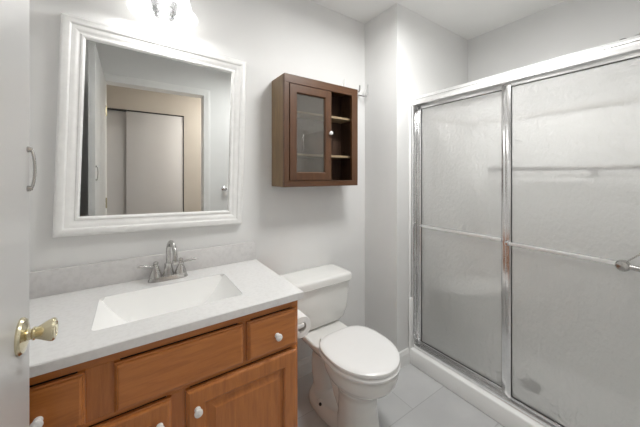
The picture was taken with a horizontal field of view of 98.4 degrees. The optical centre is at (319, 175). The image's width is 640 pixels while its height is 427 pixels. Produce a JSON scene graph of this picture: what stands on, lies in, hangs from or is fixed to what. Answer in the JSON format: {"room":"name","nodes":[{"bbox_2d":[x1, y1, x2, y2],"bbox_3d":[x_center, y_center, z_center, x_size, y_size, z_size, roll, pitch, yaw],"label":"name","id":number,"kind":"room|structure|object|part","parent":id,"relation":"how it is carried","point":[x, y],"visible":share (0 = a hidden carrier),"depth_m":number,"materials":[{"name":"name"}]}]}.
{"room":"bathroom","nodes":[
{"label":"bathroom","id":0,"kind":"room"},
{"bbox_2d":[29,0,364,360],"bbox_3d":[-0.486,0.069,1.593,1.930,2.440,0.100,0,0,-34],"label":"wall","id":1,"kind":"structure","parent":0,"point":[293,229],"depth_m":1.60,"materials":[{"name":"paint"}]},
{"bbox_2d":[29,241,255,298],"bbox_3d":[-0.759,0.430,1.332,0.935,0.102,0.020,0,0,-34],"label":"backsplash","id":2,"kind":"structure","parent":1,"relation":"attached to","point":[49,282],"depth_m":1.23,"materials":[{"name":"stone"}]},
{"bbox_2d":[52,13,245,237],"bbox_3d":[-0.745,-0.195,1.333,0.771,0.910,0.036,2,-1,-34],"label":"mirror","id":3,"kind":"object","parent":1,"relation":"attached to","point":[150,130],"visible":1,"depth_m":1.28,"materials":[{"name":"paint"}]},
{"bbox_3d":[-0.753,-0.195,1.344,0.625,0.764,0.004,2,-1,-34],"label":"glass","id":4,"kind":"part","parent":3,"relation":"part of","materials":[{"name":"white mirror"}]},
{"bbox_2d":[127,0,197,30],"bbox_3d":[-0.690,-0.826,1.224,0.274,0.270,0.278,0,0,-34],"label":"vanity light","id":5,"kind":"object","parent":1,"relation":"attached to","point":[174,15],"visible":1,"depth_m":1.27,"materials":[{"name":"white"}]},
{"bbox_3d":[-0.689,-0.735,1.222,0.108,0.088,0.108,0,0,-34],"label":"bulb","id":6,"kind":"part","parent":5,"relation":"part of","materials":[{"name":"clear glass"}]},
{"bbox_3d":[-0.714,-0.850,1.258,0.094,0.158,0.182,0,0,-34],"label":"arm","id":7,"kind":"part","parent":5,"relation":"part of","materials":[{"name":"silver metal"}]},
{"bbox_2d":[298,355,311,377],"bbox_3d":[-0.021,1.238,1.841,0.854,0.103,0.014,0,0,-34],"label":"baseboard","id":8,"kind":"structure","parent":1,"relation":"attached to","point":[305,364],"depth_m":1.78,"materials":[{"name":"paint"}]},
{"bbox_2d":[272,73,357,186],"bbox_3d":[-0.013,-0.252,1.735,0.541,0.634,0.195,0,0,-34],"label":"upper cabinet","id":9,"kind":"object","parent":1,"relation":"attached to","point":[315,122],"visible":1,"depth_m":1.70,"materials":[{"name":"brown wood"}]},
{"bbox_3d":[-0.244,-0.252,1.605,0.014,0.634,0.150,0,0,-34],"label":"panel","id":10,"kind":"part","parent":9,"relation":"part of","materials":[{"name":"brown wood"}]},
{"bbox_3d":[-0.054,-0.244,1.630,0.288,0.545,0.019,0,0,-34],"label":"door","id":11,"kind":"part","parent":9,"relation":"part of","materials":[{"name":"brown wood"}]},
{"bbox_3d":[-0.065,-0.252,1.811,0.513,0.606,0.007,0,0,-34],"label":"panel","id":12,"kind":"part","parent":9,"relation":"part of","materials":[{"name":"brown wood"}]},
{"bbox_3d":[0.021,0.048,1.684,0.541,0.034,0.018,0,0,-34],"label":"rail","id":13,"kind":"part","parent":9,"relation":"part of","materials":[{"name":"brown wood"}]},
{"bbox_3d":[0.021,-0.545,1.684,0.541,0.048,0.018,0,0,-34],"label":"rail","id":14,"kind":"part","parent":9,"relation":"part of","materials":[{"name":"brown wood"}]},
{"bbox_2d":[297,111,349,123],"bbox_3d":[-0.029,-0.373,1.758,0.511,0.014,0.117,0,0,-34],"label":"shelf","id":15,"kind":"object","parent":9,"relation":"attached to","point":[302,116],"depth_m":1.78,"materials":[{"name":"brown wood"}]},
{"bbox_2d":[297,153,349,158],"bbox_3d":[-0.029,-0.123,1.758,0.511,0.014,0.117,0,0,-34],"label":"shelf","id":16,"kind":"object","parent":9,"relation":"attached to","point":[299,155],"depth_m":1.78,"materials":[{"name":"brown wood"}]},
{"bbox_3d":[-0.026,-0.562,1.754,0.513,0.014,0.150,0,0,-34],"label":"panel","id":17,"kind":"part","parent":9,"relation":"part of","materials":[{"name":"brown wood"}]},
{"bbox_3d":[0.192,-0.252,1.902,0.014,0.634,0.150,0,0,-34],"label":"panel","id":18,"kind":"part","parent":9,"relation":"part of","materials":[{"name":"brown wood"}]},
{"bbox_2d":[356,84,368,96],"bbox_3d":[0.311,-0.620,2.032,0.072,0.092,0.071,0,0,-34],"label":"wall hook","id":19,"kind":"object","parent":1,"relation":"attached to","point":[360,91],"visible":0.82,"depth_m":2.04,"materials":[{"name":"plastic"}]},
{"bbox_2d":[298,363,503,426],"bbox_3d":[0.481,1.314,0.412,3.660,0.050,3.140,0,0,-34],"label":"floor","id":20,"kind":"structure","parent":0,"point":[417,399],"depth_m":1.53,"materials":[{"name":"tile"}]},
{"bbox_2d":[29,300,297,426],"bbox_3d":[-0.601,0.900,1.105,0.900,0.777,0.570,0,0,-34],"label":"vanity cabinet","id":21,"kind":"object","parent":20,"relation":"on","point":[242,371],"visible":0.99,"depth_m":0.92,"materials":[{"name":"brown wood"}]},
{"bbox_3d":[-0.716,0.629,0.698,0.027,0.027,0.026,0,0,-34],"label":"knob","id":22,"kind":"part","parent":21,"relation":"part of","materials":[{"name":"ceramic"}]},
{"bbox_3d":[-0.739,0.620,0.709,0.207,0.144,0.018,0,0,-34],"label":"drawer","id":23,"kind":"part","parent":21,"relation":"part of","materials":[{"name":"brown wood"}]},
{"bbox_3d":[-0.651,0.948,0.769,0.420,0.472,0.018,0,0,-34],"label":"door","id":24,"kind":"part","parent":21,"relation":"part of","materials":[{"name":"brown wood"}]},
{"bbox_3d":[-0.470,0.528,0.915,0.842,0.032,0.018,0,0,-34],"label":"rail","id":25,"kind":"part","parent":21,"relation":"part of","materials":[{"name":"brown wood"}]},
{"bbox_2d":[29,241,303,377],"bbox_3d":[-0.609,0.501,1.112,0.935,0.244,0.552,0,0,-34],"label":"countertop","id":26,"kind":"structure","parent":21,"relation":"on","point":[101,309],"depth_m":1.11,"materials":[{"name":"stone"}]},
{"bbox_2d":[91,275,241,330],"bbox_3d":[-0.590,0.552,1.102,0.477,0.140,0.289,0,0,-34],"label":"basin","id":27,"kind":"object","parent":26,"relation":"in","point":[110,311],"depth_m":1.18,"materials":[{"name":"ceramic"}]},
{"bbox_2d":[137,240,196,282],"bbox_3d":[-0.702,0.388,1.279,0.196,0.186,0.156,0,0,4],"label":"faucet","id":28,"kind":"object","parent":26,"relation":"on","point":[156,276],"visible":1,"depth_m":1.27,"materials":[{"name":"silver metal"}]},
{"bbox_3d":[-0.776,0.409,1.234,0.073,0.021,0.013,0,0,-43],"label":"lever","id":29,"kind":"part","parent":28,"relation":"part of","materials":[{"name":"silver metal"}]},
{"bbox_3d":[-0.707,0.470,1.287,0.164,0.020,0.058,0,0,-34],"label":"plate","id":30,"kind":"part","parent":28,"relation":"part of","materials":[{"name":"silver metal"}]},
{"bbox_3d":[-0.681,0.379,1.251,0.052,0.168,0.140,0,0,-34],"label":"spout","id":31,"kind":"part","parent":28,"relation":"part of","materials":[{"name":"silver metal"}]},
{"bbox_3d":[-0.632,0.409,1.332,0.073,0.021,0.013,0,0,-26],"label":"lever","id":32,"kind":"part","parent":28,"relation":"part of","materials":[{"name":"silver metal"}]},
{"bbox_3d":[-0.470,0.702,0.915,0.842,0.015,0.018,0,0,-34],"label":"rail","id":33,"kind":"part","parent":21,"relation":"part of","materials":[{"name":"brown wood"}]},
{"bbox_3d":[-0.402,0.782,0.912,0.027,0.027,0.026,0,0,-34],"label":"knob","id":34,"kind":"part","parent":21,"relation":"part of","materials":[{"name":"ceramic"}]},
{"bbox_3d":[-0.270,0.948,1.029,0.418,0.472,0.018,0,0,-34],"label":"door","id":35,"kind":"part","parent":21,"relation":"part of","materials":[{"name":"brown wood"}]},
{"bbox_3d":[-0.270,0.948,1.030,0.278,0.332,0.016,0,0,-34],"label":"raised panel","id":36,"kind":"part","parent":21,"relation":"part of","materials":[{"name":"brown wood"}]},
{"bbox_3d":[-0.184,0.620,1.087,0.210,0.144,0.018,0,0,-34],"label":"drawer","id":37,"kind":"part","parent":21,"relation":"part of","materials":[{"name":"brown wood"}]},
{"bbox_3d":[-0.161,0.629,1.075,0.027,0.027,0.026,0,0,-34],"label":"knob","id":38,"kind":"part","parent":21,"relation":"part of","materials":[{"name":"ceramic"}]},
{"bbox_3d":[-0.132,0.672,1.278,0.068,0.024,0.135,0,0,-34],"label":"toilet roll holder","id":39,"kind":"object","parent":21,"relation":"attached to","visible":0},
{"bbox_2d":[298,310,310,337],"bbox_3d":[-0.110,0.687,1.292,0.096,0.096,0.105,0,0,-34],"label":"toilet roll","id":40,"kind":"object","parent":39,"relation":"hanging from","point":[302,332],"visible":0.45,"depth_m":1.26,"materials":[{"name":"paper"}]},
{"bbox_2d":[280,264,400,426],"bbox_3d":[0.112,0.945,1.498,0.422,0.689,0.714,0,0,-34],"label":"toilet","id":41,"kind":"object","parent":20,"relation":"on","point":[353,367],"visible":0.98,"depth_m":1.42,"materials":[{"name":"ceramic"}]},
{"bbox_3d":[-0.028,0.627,1.702,0.422,0.054,0.219,0,0,-34],"label":"tank lid","id":42,"kind":"part","parent":41,"relation":"part of","materials":[{"name":"ceramic"}]},
{"bbox_3d":[-0.029,0.778,1.704,0.406,0.246,0.192,0,0,-34],"label":"tank","id":43,"kind":"part","parent":41,"relation":"part of","materials":[{"name":"ceramic"}]},
{"bbox_3d":[0.121,1.096,1.494,0.337,0.386,0.679,0,0,-34],"label":"bowl","id":44,"kind":"part","parent":41,"relation":"part of","materials":[{"name":"ceramic"}]},
{"bbox_3d":[0.203,0.862,1.368,0.354,0.026,0.392,0,0,-34],"label":"lid","id":45,"kind":"part","parent":41,"relation":"part of","materials":[{"name":"plastic"}]},
{"bbox_3d":[0.203,0.888,1.368,0.358,0.020,0.396,0,0,-34],"label":"seat","id":46,"kind":"part","parent":41,"relation":"part of","materials":[{"name":"plastic"}]},
{"bbox_2d":[409,93,542,426],"bbox_3d":[1.269,0.361,1.622,0.793,1.855,1.209,0,0,-34],"label":"shower","id":47,"kind":"object","parent":20,"relation":"on","point":[507,416],"visible":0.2,"depth_m":1.62,"materials":[{"name":"plastic"}]},
{"bbox_2d":[365,3,467,351],"bbox_3d":[0.812,0.069,2.291,1.000,2.440,0.407,0,0,-34],"label":"wall","id":48,"kind":"structure","parent":0,"point":[406,52],"depth_m":1.94,"materials":[{"name":"paint"}]},
{"bbox_2d":[399,348,409,368],"bbox_3d":[0.564,1.238,1.867,0.114,0.103,0.014,0,0,-34],"label":"baseboard","id":49,"kind":"structure","parent":48,"relation":"attached to","point":[404,354],"depth_m":1.87,"materials":[{"name":"paint"}]},
{"bbox_2d":[418,86,504,392],"bbox_3d":[0.836,0.340,1.690,0.034,1.638,0.554,0,0,-34],"label":"shower door","id":50,"kind":"structure","parent":48,"relation":"attached to","point":[461,140],"depth_m":1.66,"materials":[{"name":"glass"}]},
{"bbox_3d":[0.842,-0.469,1.695,0.018,0.019,0.502,0,0,-34],"label":"rail","id":51,"kind":"part","parent":50,"relation":"part of","materials":[{"name":"metal"}]},
{"bbox_3d":[0.842,1.150,1.695,0.018,0.019,0.502,0,0,-34],"label":"rail","id":52,"kind":"part","parent":50,"relation":"part of","materials":[{"name":"metal"}]},
{"bbox_2d":[411,35,639,426],"bbox_3d":[0.998,0.320,1.438,0.076,1.730,1.207,0,0,-34],"label":"shower door frame","id":53,"kind":"object","parent":48,"relation":"attached to","point":[632,44],"visible":0.81,"depth_m":1.59,"materials":[{"name":"metal"}]},
{"bbox_2d":[505,51,639,426],"bbox_3d":[1.129,0.340,1.189,0.057,1.638,0.602,0,0,-34],"label":"shower door","id":54,"kind":"structure","parent":48,"relation":"attached to","point":[572,135],"depth_m":1.23,"materials":[{"name":"glass"}]},
{"bbox_3d":[1.145,1.150,1.200,0.018,0.019,0.550,0,0,-34],"label":"rail","id":55,"kind":"part","parent":54,"relation":"part of","materials":[{"name":"metal"}]},
{"bbox_3d":[1.145,-0.469,1.200,0.018,0.019,0.550,0,0,-34],"label":"rail","id":56,"kind":"part","parent":54,"relation":"part of","materials":[{"name":"metal"}]},
{"bbox_3d":[1.193,0.353,1.085,0.046,0.043,0.043,0,0,-34],"label":"bar post","id":57,"kind":"part","parent":54,"relation":"part of","materials":[{"name":"silver metal"}]},
{"bbox_2d":[309,0,565,39],"bbox_3d":[0.481,-1.176,0.412,3.660,0.050,3.140,0,0,-34],"label":"ceiling","id":58,"kind":"structure","parent":0,"point":[468,19],"depth_m":1.93,"materials":[{"name":"paint"}]},
{"bbox_2d":[468,0,639,81],"bbox_3d":[1.670,0.069,1.829,0.100,2.440,1.323,0,0,-34],"label":"wall","id":59,"kind":"structure","parent":0,"point":[567,27],"depth_m":1.87,"materials":[{"name":"paint"}]},
{"bbox_3d":[0.499,0.069,0.297,3.560,2.440,0.110,0,0,-34],"label":"wall","id":60,"kind":"structure","parent":0,"visible":0},
{"bbox_2d":[0,0,57,426],"bbox_3d":[-0.403,0.229,0.276,0.090,2.096,0.849,0,0,-34],"label":"door","id":61,"kind":"structure","parent":60,"relation":"in","point":[16,332],"depth_m":0.53,"materials":[{"name":"paint"}]},
{"bbox_3d":[-0.630,-0.014,0.603,0.014,0.098,0.013,0,0,-34],"label":"pull handle","id":62,"kind":"part","parent":61,"relation":"part of","materials":[{"name":"silver metal"}]},
{"bbox_3d":[-0.582,0.327,0.579,0.046,0.046,0.046,0,0,-34],"label":"knob","id":63,"kind":"part","parent":61,"relation":"part of","materials":[{"name":"gold metal"}]}
]}

